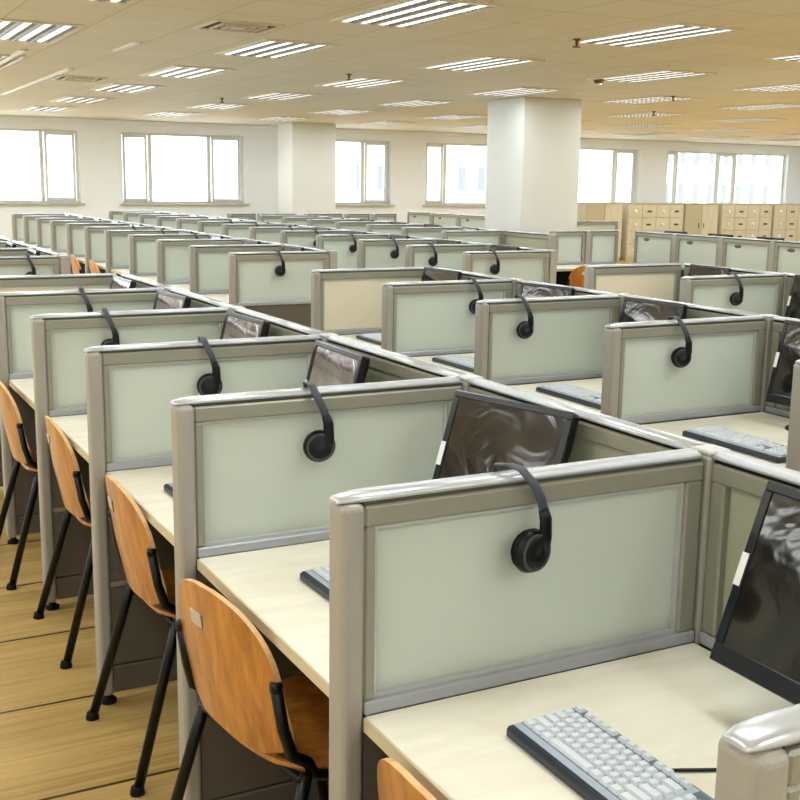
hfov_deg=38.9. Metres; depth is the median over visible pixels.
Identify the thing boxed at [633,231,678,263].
screen
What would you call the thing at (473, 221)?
screen
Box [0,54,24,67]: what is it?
recessed light
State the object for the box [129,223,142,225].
monitor
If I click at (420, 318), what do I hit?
divider
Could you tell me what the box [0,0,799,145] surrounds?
ceiling
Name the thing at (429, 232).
divider
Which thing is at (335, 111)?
recessed light
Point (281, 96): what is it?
recessed light
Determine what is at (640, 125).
recessed light
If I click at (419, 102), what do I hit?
recessed light
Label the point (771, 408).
screen
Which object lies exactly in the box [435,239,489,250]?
screen
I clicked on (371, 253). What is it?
divider
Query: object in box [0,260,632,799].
floor
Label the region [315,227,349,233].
screen
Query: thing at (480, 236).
divider
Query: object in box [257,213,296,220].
screen
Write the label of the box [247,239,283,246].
screen
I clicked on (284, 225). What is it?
monitor
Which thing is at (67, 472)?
chair
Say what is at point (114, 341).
ear cup
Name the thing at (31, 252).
monitor
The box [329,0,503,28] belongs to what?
recessed light
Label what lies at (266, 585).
desk
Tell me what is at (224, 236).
screen
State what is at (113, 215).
divider
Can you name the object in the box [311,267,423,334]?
divider
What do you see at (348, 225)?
divider
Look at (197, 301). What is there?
screen
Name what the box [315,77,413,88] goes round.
recessed light
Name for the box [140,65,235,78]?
recessed light
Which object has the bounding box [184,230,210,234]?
screen
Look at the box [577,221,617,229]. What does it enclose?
screen
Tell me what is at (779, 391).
monitor
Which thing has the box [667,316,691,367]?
headphones
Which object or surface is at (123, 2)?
recessed light
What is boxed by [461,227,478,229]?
monitor
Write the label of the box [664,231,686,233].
monitor
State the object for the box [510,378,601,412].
countertop
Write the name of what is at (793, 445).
divider
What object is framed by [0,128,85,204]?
window
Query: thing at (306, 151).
pillar
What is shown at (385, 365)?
screen
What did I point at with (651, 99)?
recessed light
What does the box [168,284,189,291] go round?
countertop
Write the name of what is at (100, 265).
countertop
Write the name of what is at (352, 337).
countertop
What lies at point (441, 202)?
window
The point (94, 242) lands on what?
divider
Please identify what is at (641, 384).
divider
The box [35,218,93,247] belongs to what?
divider
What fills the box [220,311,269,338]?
monitor
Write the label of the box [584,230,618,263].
screen
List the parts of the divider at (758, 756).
post, rail, frame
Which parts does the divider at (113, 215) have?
glass pane, frame, rail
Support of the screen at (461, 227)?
on the floor
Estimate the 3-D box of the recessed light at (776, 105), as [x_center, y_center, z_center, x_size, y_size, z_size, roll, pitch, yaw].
[4.806,-3.858,14.920,0.610,0.014,1.200,-5,12,-27]
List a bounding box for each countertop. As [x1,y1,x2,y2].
[9,378,34,409]
[50,414,88,462]
[76,257,84,263]
[96,263,105,269]
[106,465,173,545]
[111,269,128,274]
[138,276,156,281]
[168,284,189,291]
[200,294,228,302]
[340,334,380,347]
[412,353,473,373]
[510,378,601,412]
[556,264,615,285]
[642,412,788,467]
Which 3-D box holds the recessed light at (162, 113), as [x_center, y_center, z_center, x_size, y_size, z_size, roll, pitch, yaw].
[-3.718,-4.650,18.423,0.610,0.014,1.200,-5,12,-27]
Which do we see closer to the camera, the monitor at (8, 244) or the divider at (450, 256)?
the monitor at (8, 244)
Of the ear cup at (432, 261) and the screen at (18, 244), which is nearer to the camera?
the screen at (18, 244)
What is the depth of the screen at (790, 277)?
6.64 m
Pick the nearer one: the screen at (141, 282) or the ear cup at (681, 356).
the ear cup at (681, 356)
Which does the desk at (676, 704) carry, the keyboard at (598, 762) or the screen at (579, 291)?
the keyboard at (598, 762)
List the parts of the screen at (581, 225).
glass pane, rail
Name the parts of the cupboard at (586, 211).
cabinet door, cabinet door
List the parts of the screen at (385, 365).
frame, fabric panel, rail, junction post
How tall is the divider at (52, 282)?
1.128 m
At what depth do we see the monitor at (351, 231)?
11.51 m
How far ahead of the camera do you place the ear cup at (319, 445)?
2.70 m
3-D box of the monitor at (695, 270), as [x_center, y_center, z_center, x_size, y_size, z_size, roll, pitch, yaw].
[1.906,-0.646,7.099,0.180,0.386,0.356,-4,12,-25]
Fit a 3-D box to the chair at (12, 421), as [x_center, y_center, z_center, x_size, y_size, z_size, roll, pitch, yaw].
[-1.445,0.297,4.778,0.529,0.808,0.528,-5,12,-27]
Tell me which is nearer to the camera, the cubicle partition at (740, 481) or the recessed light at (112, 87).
the cubicle partition at (740, 481)
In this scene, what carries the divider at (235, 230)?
on the floor
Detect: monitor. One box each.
[6,241,15,247]
[27,248,39,255]
[110,275,136,288]
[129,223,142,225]
[153,290,190,309]
[177,230,192,233]
[209,234,223,238]
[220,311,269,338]
[242,239,260,243]
[256,221,268,223]
[282,224,296,226]
[282,245,304,250]
[305,340,369,386]
[316,227,330,229]
[350,230,365,233]
[389,234,408,238]
[390,221,405,223]
[421,267,461,280]
[424,224,440,226]
[432,390,579,478]
[437,239,460,243]
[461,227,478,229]
[490,244,519,250]
[519,282,574,297]
[619,297,687,322]
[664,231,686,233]
[688,264,731,275]
[708,233,732,236]
[709,481,799,704]
[756,236,783,240]
[765,319,799,430]
[784,274,799,318]
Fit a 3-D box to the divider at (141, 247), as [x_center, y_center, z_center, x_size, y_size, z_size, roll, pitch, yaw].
[-2.136,-0.975,10.536,0.754,1.128,0.062,-5,12,-27]
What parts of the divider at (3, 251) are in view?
frame, rail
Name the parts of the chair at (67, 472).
leg, backrest, leg, seat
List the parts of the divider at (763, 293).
post, rail, glass pane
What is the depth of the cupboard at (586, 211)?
24.85 m
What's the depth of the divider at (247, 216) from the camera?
17.61 m
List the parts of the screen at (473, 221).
glass pane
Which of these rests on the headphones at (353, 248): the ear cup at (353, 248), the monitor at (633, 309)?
the ear cup at (353, 248)
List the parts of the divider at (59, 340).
post, trim, rail, panel, rail, frame, glass pane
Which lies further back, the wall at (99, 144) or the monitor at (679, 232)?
the wall at (99, 144)
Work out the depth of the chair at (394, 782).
1.60 m
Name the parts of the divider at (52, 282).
panel, cream panel, frame, rail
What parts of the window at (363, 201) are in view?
sill, sash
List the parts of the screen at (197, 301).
frame, rail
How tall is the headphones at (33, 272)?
0.191 m
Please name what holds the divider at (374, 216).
on the floor
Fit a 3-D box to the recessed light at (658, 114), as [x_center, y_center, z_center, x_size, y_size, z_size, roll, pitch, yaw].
[3.700,-4.269,16.987,0.610,0.014,1.200,-5,12,-27]
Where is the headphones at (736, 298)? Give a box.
[727,272,743,305]
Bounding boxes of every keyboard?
[164,483,172,496]
[300,565,328,600]
[356,332,380,344]
[432,354,473,372]
[506,705,715,799]
[536,383,600,409]
[682,425,786,462]
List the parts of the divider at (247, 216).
glass pane, frame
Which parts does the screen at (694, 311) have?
rail, frame, junction post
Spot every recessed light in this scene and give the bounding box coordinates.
[0,18,84,43]
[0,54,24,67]
[20,105,75,111]
[50,96,114,103]
[76,0,136,4]
[88,83,165,92]
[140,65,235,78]
[143,111,200,116]
[186,103,253,109]
[214,39,338,58]
[241,92,321,100]
[254,116,313,120]
[308,109,377,114]
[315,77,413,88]
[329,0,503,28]
[356,121,416,124]
[377,99,459,106]
[417,55,544,71]
[419,114,487,119]
[449,125,486,128]
[466,87,567,96]
[569,22,746,47]
[587,69,716,82]
[598,95,700,103]
[605,112,689,117]
[611,124,681,127]
[614,132,676,135]
[688,135,749,138]
[694,128,765,131]
[703,117,786,122]
[715,103,799,110]
[733,83,799,92]
[756,138,799,140]
[763,53,799,61]
[771,132,799,134]
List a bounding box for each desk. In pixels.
[197,540,329,697]
[363,643,793,799]
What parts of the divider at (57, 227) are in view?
post, glass pane, rail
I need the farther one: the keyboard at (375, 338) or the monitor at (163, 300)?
the keyboard at (375, 338)
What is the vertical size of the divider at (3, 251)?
1.128 m
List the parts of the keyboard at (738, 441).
plate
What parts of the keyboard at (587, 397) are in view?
plate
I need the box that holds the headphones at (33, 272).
[25,253,36,274]
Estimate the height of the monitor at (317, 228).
0.386 m
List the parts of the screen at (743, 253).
glass pane, rail, junction post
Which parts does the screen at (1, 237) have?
rail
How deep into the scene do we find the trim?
22.73 m
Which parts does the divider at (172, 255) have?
post, rail, glass pane, rail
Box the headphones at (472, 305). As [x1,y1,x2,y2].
[468,277,483,313]
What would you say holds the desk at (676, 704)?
attached to the divider at (758, 756)
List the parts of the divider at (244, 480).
post, panel, rail, rail, glass pane, frame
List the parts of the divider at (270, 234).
post, glass pane, rail, frame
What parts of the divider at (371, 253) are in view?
post, glass pane, rail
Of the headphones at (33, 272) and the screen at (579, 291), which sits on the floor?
the screen at (579, 291)
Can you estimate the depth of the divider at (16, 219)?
15.86 m
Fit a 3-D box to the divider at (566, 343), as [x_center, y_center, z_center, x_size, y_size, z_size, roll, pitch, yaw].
[0.659,0.095,5.144,0.754,1.128,0.062,-5,12,-27]
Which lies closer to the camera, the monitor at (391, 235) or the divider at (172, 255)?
the divider at (172, 255)
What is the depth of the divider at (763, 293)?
6.51 m
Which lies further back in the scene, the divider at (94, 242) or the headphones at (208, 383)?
the divider at (94, 242)
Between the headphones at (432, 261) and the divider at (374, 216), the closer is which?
the headphones at (432, 261)
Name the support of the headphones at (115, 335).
hanging from the divider at (59, 340)
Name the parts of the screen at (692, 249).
frame, glass pane, rail, junction post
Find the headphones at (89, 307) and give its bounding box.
[78,287,92,311]
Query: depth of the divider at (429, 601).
1.96 m
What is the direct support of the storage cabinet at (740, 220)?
on the floor
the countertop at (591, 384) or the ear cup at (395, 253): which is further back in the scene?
the ear cup at (395, 253)
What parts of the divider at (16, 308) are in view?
post, rail, panel, frame, rail, glass pane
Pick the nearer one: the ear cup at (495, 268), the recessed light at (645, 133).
the ear cup at (495, 268)
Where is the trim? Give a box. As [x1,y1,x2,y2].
[0,115,799,148]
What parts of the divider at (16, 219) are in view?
post, glass pane, rail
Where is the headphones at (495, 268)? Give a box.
[489,249,499,274]
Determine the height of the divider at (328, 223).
1.128 m
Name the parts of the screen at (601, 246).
junction post, glass pane, rail, rail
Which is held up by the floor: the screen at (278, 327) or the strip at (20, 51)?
the screen at (278, 327)
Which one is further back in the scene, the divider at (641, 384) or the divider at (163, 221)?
the divider at (163, 221)
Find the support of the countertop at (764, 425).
attached to the divider at (793, 445)
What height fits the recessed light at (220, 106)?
0.014 m
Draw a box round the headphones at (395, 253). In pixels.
[390,237,398,258]
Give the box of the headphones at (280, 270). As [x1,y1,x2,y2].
[275,249,285,276]
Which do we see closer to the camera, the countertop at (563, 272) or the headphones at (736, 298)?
the headphones at (736, 298)
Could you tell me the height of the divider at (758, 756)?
1.128 m
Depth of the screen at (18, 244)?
8.54 m
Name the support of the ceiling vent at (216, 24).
in the ceiling
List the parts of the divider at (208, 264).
post, rail, glass pane, rail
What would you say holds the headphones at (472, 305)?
hanging from the divider at (420, 318)
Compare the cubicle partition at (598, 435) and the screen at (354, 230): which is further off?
the screen at (354, 230)
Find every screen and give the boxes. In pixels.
[0,236,19,243]
[14,241,40,249]
[35,248,69,273]
[120,273,178,291]
[157,226,183,229]
[169,288,245,312]
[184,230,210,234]
[213,234,248,240]
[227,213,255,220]
[234,307,339,342]
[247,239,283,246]
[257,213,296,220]
[284,244,336,268]
[294,224,316,228]
[304,213,342,217]
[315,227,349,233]
[326,335,483,391]
[344,213,369,219]
[354,230,389,238]
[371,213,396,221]
[394,234,438,243]
[407,211,431,223]
[432,213,458,226]
[434,267,519,297]
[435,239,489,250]
[459,214,484,228]
[461,227,503,244]
[489,244,556,283]
[503,230,555,249]
[516,279,631,318]
[549,230,585,264]
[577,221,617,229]
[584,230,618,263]
[626,295,778,412]
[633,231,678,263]
[675,234,723,277]
[684,263,792,316]
[722,237,775,271]
[765,316,799,417]
[773,240,799,273]
[784,273,799,315]
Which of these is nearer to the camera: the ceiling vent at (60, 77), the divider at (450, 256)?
the divider at (450, 256)
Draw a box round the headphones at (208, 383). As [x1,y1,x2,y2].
[197,336,222,394]
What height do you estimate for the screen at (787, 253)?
1.128 m
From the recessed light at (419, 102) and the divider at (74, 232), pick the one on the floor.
the divider at (74, 232)
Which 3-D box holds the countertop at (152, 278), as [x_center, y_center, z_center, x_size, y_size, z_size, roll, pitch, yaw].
[-1.904,-1.021,10.127,0.710,0.120,0.854,-5,12,-27]
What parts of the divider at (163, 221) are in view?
post, glass pane, frame, rail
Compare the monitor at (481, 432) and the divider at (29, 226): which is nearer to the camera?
the monitor at (481, 432)
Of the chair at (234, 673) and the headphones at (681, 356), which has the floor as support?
the chair at (234, 673)
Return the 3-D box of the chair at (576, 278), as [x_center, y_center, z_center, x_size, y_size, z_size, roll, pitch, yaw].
[1.963,-1.039,12.039,0.528,0.808,0.529,1,11,2]
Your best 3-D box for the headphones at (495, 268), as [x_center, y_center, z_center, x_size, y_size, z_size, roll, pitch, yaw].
[0.694,-1.039,8.509,0.076,0.191,0.130,-5,12,-29]
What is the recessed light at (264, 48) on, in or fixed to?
in the ceiling
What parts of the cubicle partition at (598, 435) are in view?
frame, rail, fabric panel, junction post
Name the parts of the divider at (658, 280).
post, rail, cream panel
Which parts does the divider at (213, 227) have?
post, glass pane, rail, frame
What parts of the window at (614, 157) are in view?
sash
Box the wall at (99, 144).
[0,120,799,238]
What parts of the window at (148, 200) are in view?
sill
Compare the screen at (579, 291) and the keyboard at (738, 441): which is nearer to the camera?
the keyboard at (738, 441)
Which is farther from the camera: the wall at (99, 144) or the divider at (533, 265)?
the wall at (99, 144)
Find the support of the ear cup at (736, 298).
on the headphones at (736, 298)
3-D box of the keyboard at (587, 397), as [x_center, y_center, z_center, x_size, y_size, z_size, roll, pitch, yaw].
[0.747,-0.020,4.672,0.144,0.029,0.452,-5,12,-27]
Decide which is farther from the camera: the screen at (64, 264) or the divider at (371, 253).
the divider at (371, 253)
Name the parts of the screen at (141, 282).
frame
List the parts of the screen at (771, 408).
frame, rail, fabric panel, rail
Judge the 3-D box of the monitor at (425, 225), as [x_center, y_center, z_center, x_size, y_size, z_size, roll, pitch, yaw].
[0.359,-1.922,13.667,0.180,0.386,0.356,-6,13,-30]
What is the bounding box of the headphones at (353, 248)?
[349,233,356,252]
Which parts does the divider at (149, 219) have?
post, frame, glass pane, rail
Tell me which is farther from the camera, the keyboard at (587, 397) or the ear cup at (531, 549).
the keyboard at (587, 397)
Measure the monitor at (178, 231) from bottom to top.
0.386 m
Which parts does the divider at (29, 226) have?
post, glass pane, rail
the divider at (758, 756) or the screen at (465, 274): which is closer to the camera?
the divider at (758, 756)
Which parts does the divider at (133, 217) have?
frame, glass pane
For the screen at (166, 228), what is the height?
1.128 m
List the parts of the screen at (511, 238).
rail, fabric panel, junction post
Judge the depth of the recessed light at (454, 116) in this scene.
18.11 m
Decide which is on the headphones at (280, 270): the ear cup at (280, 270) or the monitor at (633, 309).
the ear cup at (280, 270)
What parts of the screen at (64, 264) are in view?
rail, junction post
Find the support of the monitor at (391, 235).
on the countertop
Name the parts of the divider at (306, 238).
post, glass pane, rail, frame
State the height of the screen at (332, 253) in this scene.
1.128 m
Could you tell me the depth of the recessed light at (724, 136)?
23.77 m
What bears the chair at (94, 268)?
on the floor
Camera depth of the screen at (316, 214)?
18.26 m
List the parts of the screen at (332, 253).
rail, junction post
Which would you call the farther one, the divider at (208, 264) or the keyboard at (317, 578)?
the divider at (208, 264)
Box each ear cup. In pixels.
[100,338,120,345]
[197,373,222,394]
[275,265,285,276]
[303,430,335,461]
[349,245,356,252]
[391,250,398,258]
[428,257,437,265]
[469,299,478,313]
[490,264,499,274]
[511,528,550,572]
[516,321,533,338]
[671,347,690,367]
[730,292,742,305]
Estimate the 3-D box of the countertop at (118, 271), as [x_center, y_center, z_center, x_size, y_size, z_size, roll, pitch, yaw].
[-2.327,-1.178,10.917,0.710,0.120,0.854,-5,12,-27]
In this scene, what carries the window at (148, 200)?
in the wall at (99, 144)
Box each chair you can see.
[0,381,38,589]
[33,416,92,669]
[70,254,81,273]
[86,475,176,797]
[89,260,99,273]
[171,579,328,799]
[377,758,436,799]
[567,265,588,287]
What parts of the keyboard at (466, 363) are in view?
plate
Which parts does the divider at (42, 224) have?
post, glass pane, rail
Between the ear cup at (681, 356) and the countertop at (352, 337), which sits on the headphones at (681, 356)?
the ear cup at (681, 356)
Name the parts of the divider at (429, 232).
post, glass pane, rail, frame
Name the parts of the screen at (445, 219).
glass pane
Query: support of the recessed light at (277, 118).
in the ceiling
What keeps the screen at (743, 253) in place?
on the floor
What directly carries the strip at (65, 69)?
attached to the ceiling
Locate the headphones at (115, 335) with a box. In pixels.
[100,308,120,345]
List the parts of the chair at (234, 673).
leg, maker plate, backrest, seat, leg, leg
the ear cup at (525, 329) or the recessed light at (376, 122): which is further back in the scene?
the recessed light at (376, 122)
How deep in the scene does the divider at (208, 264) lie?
8.79 m
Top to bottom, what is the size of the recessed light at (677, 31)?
0.014 m
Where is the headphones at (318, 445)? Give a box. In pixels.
[303,381,335,461]
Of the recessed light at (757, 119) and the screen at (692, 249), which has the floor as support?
the screen at (692, 249)
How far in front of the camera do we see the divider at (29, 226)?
15.07 m
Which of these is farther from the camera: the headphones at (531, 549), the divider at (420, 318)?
the divider at (420, 318)
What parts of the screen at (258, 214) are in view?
rail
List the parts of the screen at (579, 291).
frame, rail, junction post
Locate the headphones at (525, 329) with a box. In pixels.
[514,295,533,338]
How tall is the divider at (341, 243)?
1.128 m
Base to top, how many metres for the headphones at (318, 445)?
0.191 m
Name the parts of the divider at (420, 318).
post, rail, panel, rail, glass pane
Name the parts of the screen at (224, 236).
rail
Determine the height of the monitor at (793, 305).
0.386 m
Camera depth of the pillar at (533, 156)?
14.21 m
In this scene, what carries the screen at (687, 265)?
on the floor
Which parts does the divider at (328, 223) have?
glass pane, frame, rail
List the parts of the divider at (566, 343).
post, rail, rail, glass pane, panel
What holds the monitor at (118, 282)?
on the countertop
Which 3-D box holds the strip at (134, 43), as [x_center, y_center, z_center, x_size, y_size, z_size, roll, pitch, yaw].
[-2.219,-2.869,9.204,0.064,0.014,0.700,-5,12,-27]
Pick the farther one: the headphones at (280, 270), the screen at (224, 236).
the screen at (224, 236)
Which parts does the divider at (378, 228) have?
post, glass pane, rail, frame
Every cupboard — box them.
[577,202,622,259]
[682,203,718,235]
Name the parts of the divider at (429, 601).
post, rail, panel, glass pane, rail, frame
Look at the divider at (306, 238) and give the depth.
11.66 m
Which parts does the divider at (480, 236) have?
post, rail, glass pane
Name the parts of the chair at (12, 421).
leg, backrest, leg, seat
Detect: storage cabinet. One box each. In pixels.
[616,202,683,259]
[717,203,772,238]
[765,203,799,241]
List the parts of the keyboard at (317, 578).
plate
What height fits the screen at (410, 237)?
1.128 m
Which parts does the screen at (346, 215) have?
frame, glass pane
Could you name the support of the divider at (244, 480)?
on the floor
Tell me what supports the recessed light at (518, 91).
in the ceiling
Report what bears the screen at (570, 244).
on the floor
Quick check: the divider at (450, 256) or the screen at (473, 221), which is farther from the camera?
the screen at (473, 221)
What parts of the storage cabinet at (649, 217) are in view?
drawer, drawer, drawer, drawer, drawer, drawer, drawer, drawer, drawer, drawer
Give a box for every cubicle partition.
[468,378,730,645]
[699,451,799,651]
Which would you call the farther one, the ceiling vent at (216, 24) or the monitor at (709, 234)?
the monitor at (709, 234)
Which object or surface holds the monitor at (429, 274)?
on the countertop at (352, 337)
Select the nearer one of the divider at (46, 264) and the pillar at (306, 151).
the divider at (46, 264)
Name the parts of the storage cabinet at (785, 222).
drawer, drawer, drawer, drawer, drawer, drawer, drawer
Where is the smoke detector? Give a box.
[593,79,603,84]
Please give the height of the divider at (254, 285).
1.128 m
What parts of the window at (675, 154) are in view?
sash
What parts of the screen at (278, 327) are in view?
rail, frame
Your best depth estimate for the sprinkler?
8.35 m
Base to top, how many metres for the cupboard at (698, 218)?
1.270 m
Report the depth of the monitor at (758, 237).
11.42 m
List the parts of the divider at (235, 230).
post, glass pane, rail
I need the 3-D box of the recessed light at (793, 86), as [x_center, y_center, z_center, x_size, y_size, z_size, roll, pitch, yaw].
[4.176,-3.301,11.954,0.610,0.014,1.200,-5,12,-27]
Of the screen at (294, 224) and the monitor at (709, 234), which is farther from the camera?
the screen at (294, 224)
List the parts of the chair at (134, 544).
maker plate, leg, backrest, leg, seat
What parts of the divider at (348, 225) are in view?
glass pane, rail, frame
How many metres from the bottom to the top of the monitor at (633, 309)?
0.386 m
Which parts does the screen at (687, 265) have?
frame, rail, junction post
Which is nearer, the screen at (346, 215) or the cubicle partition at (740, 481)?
the cubicle partition at (740, 481)
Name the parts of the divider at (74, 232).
post, glass pane, panel, rail, frame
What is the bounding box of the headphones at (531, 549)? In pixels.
[491,463,551,572]
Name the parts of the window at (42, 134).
sill, sash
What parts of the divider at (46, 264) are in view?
glass pane, rail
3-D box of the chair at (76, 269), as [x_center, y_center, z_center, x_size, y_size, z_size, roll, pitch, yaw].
[-3.375,-1.198,12.464,0.529,0.808,0.528,-5,12,-27]
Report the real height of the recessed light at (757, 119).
0.014 m
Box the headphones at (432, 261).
[428,243,437,265]
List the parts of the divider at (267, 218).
glass pane, rail, frame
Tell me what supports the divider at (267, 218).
on the floor
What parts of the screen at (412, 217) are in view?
glass pane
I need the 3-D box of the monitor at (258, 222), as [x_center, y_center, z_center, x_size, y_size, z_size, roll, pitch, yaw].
[-1.723,-1.997,13.901,0.180,0.386,0.356,-5,12,-29]
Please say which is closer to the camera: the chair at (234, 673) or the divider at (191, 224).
the chair at (234, 673)
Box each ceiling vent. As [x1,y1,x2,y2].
[51,75,108,81]
[193,19,284,33]
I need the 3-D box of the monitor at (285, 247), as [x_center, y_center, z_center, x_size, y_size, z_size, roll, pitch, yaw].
[-0.846,-0.982,8.648,0.180,0.386,0.356,-5,12,-28]
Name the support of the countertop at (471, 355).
attached to the divider at (566, 343)
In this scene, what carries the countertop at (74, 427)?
attached to the screen at (278, 327)
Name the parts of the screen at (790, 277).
frame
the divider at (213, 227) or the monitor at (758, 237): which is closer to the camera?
the monitor at (758, 237)
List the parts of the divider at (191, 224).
post, glass pane, rail, frame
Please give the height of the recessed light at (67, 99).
0.014 m
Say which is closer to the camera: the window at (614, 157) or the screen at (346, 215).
the screen at (346, 215)
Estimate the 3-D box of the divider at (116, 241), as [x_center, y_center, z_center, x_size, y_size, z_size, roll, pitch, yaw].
[-2.559,-1.132,11.326,0.754,1.128,0.062,-5,12,-27]
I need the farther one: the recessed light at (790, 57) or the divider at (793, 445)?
the recessed light at (790, 57)
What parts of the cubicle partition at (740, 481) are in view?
panel, rail, fabric panel, rail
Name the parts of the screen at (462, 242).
rail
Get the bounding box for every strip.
[0,49,26,64]
[1,68,73,94]
[113,41,141,51]
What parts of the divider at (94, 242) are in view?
post, glass pane, rail, rail, frame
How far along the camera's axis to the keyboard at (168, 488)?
3.17 m
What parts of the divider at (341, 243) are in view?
post, glass pane, rail, frame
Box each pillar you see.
[277,122,335,214]
[484,97,581,233]
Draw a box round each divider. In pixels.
[0,241,10,247]
[0,247,31,255]
[0,255,59,275]
[0,273,116,486]
[0,287,165,544]
[11,214,64,240]
[22,216,77,243]
[29,307,229,610]
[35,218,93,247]
[49,220,110,252]
[66,223,128,273]
[83,226,153,273]
[83,334,321,704]
[104,230,176,276]
[108,211,153,220]
[123,212,169,222]
[128,234,208,275]
[139,214,188,225]
[156,216,207,227]
[156,238,241,284]
[170,376,461,799]
[176,218,230,231]
[189,244,281,294]
[198,221,255,234]
[222,224,282,237]
[228,251,328,327]
[249,227,313,242]
[259,215,305,222]
[280,230,347,247]
[282,217,330,225]
[307,219,357,227]
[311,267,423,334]
[316,234,387,268]
[329,448,702,799]
[335,221,388,230]
[357,238,433,267]
[366,224,421,234]
[381,279,511,356]
[401,227,459,238]
[405,244,486,270]
[441,230,501,244]
[463,250,549,282]
[474,294,619,385]
[584,263,680,301]
[601,315,765,424]
[679,273,783,315]
[714,703,799,799]
[786,359,799,471]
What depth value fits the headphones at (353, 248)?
10.89 m
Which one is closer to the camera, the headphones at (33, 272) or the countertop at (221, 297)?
the headphones at (33, 272)
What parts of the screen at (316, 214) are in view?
rail, frame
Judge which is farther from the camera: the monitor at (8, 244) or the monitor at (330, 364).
the monitor at (8, 244)
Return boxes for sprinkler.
[572,38,580,47]
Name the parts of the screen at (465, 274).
rail, frame, junction post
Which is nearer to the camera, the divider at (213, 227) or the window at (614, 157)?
the divider at (213, 227)
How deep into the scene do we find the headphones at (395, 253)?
10.09 m
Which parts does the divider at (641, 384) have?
post, rail, glass pane, rail, panel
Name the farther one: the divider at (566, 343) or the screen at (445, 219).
the screen at (445, 219)
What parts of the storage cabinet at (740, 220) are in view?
drawer, drawer, drawer, drawer, drawer, drawer, drawer, drawer, drawer, drawer, drawer, drawer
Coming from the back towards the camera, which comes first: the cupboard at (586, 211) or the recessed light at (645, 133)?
the cupboard at (586, 211)
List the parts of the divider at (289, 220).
glass pane, rail, frame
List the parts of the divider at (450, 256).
post, glass pane, rail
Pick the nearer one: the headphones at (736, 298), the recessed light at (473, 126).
the headphones at (736, 298)
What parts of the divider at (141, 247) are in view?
post, rail, glass pane, rail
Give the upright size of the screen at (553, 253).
1.128 m
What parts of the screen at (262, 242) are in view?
rail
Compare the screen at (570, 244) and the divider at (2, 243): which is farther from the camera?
the screen at (570, 244)
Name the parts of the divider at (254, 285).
post, rail, panel, rail, glass pane, frame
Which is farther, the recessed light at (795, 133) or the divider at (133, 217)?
the recessed light at (795, 133)
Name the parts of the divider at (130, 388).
post, trim, rail, panel, rail, frame, glass pane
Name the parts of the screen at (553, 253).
rail, junction post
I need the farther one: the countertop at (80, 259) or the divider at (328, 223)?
the divider at (328, 223)
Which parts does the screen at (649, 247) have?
glass pane, rail, junction post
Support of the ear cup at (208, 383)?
on the headphones at (208, 383)
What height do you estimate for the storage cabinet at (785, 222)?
1.270 m
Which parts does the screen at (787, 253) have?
rail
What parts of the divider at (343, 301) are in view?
post, rail, rail, cream panel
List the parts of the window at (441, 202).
sash, sill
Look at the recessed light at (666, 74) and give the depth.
10.96 m
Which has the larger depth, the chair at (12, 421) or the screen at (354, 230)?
the screen at (354, 230)
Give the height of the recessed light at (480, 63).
0.014 m
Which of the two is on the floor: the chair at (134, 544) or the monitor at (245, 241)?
the chair at (134, 544)
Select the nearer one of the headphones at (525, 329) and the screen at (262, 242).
the headphones at (525, 329)
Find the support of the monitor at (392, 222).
on the countertop
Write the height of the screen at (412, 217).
1.128 m
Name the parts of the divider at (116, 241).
post, rail, glass pane, rail, frame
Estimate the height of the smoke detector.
0.060 m
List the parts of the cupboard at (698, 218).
cabinet door, cabinet door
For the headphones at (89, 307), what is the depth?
5.01 m
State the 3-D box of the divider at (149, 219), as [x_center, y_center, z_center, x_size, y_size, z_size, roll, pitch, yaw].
[-3.429,-2.144,16.566,0.754,1.128,0.062,-5,12,-27]
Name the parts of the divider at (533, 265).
post, rail, glass pane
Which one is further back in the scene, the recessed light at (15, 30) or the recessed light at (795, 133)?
the recessed light at (795, 133)
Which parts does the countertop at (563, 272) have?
modesty panel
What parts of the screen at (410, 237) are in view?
rail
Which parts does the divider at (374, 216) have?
glass pane, frame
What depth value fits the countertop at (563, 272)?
12.55 m
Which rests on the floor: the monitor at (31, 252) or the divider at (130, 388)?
the divider at (130, 388)
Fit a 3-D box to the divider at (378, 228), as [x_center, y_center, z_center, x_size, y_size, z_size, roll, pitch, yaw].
[-0.076,-1.597,13.956,0.754,1.128,0.062,-5,12,-27]
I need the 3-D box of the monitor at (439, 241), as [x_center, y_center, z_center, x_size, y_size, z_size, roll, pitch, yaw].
[0.395,-1.211,9.943,0.180,0.386,0.356,-5,12,-29]
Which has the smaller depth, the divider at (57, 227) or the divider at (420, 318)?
the divider at (420, 318)
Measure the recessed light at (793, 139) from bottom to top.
0.014 m
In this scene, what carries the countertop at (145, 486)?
attached to the divider at (244, 480)
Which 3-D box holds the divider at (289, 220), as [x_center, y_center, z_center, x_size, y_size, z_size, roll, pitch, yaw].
[-1.344,-2.068,16.327,0.754,1.128,0.062,-5,12,-27]
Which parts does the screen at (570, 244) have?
glass pane, frame, rail, rail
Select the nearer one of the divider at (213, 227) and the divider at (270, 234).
the divider at (270, 234)
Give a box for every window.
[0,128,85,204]
[120,132,249,205]
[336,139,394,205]
[423,142,486,206]
[580,148,635,202]
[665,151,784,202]
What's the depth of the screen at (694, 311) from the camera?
4.51 m
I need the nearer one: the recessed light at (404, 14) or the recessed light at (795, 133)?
the recessed light at (404, 14)

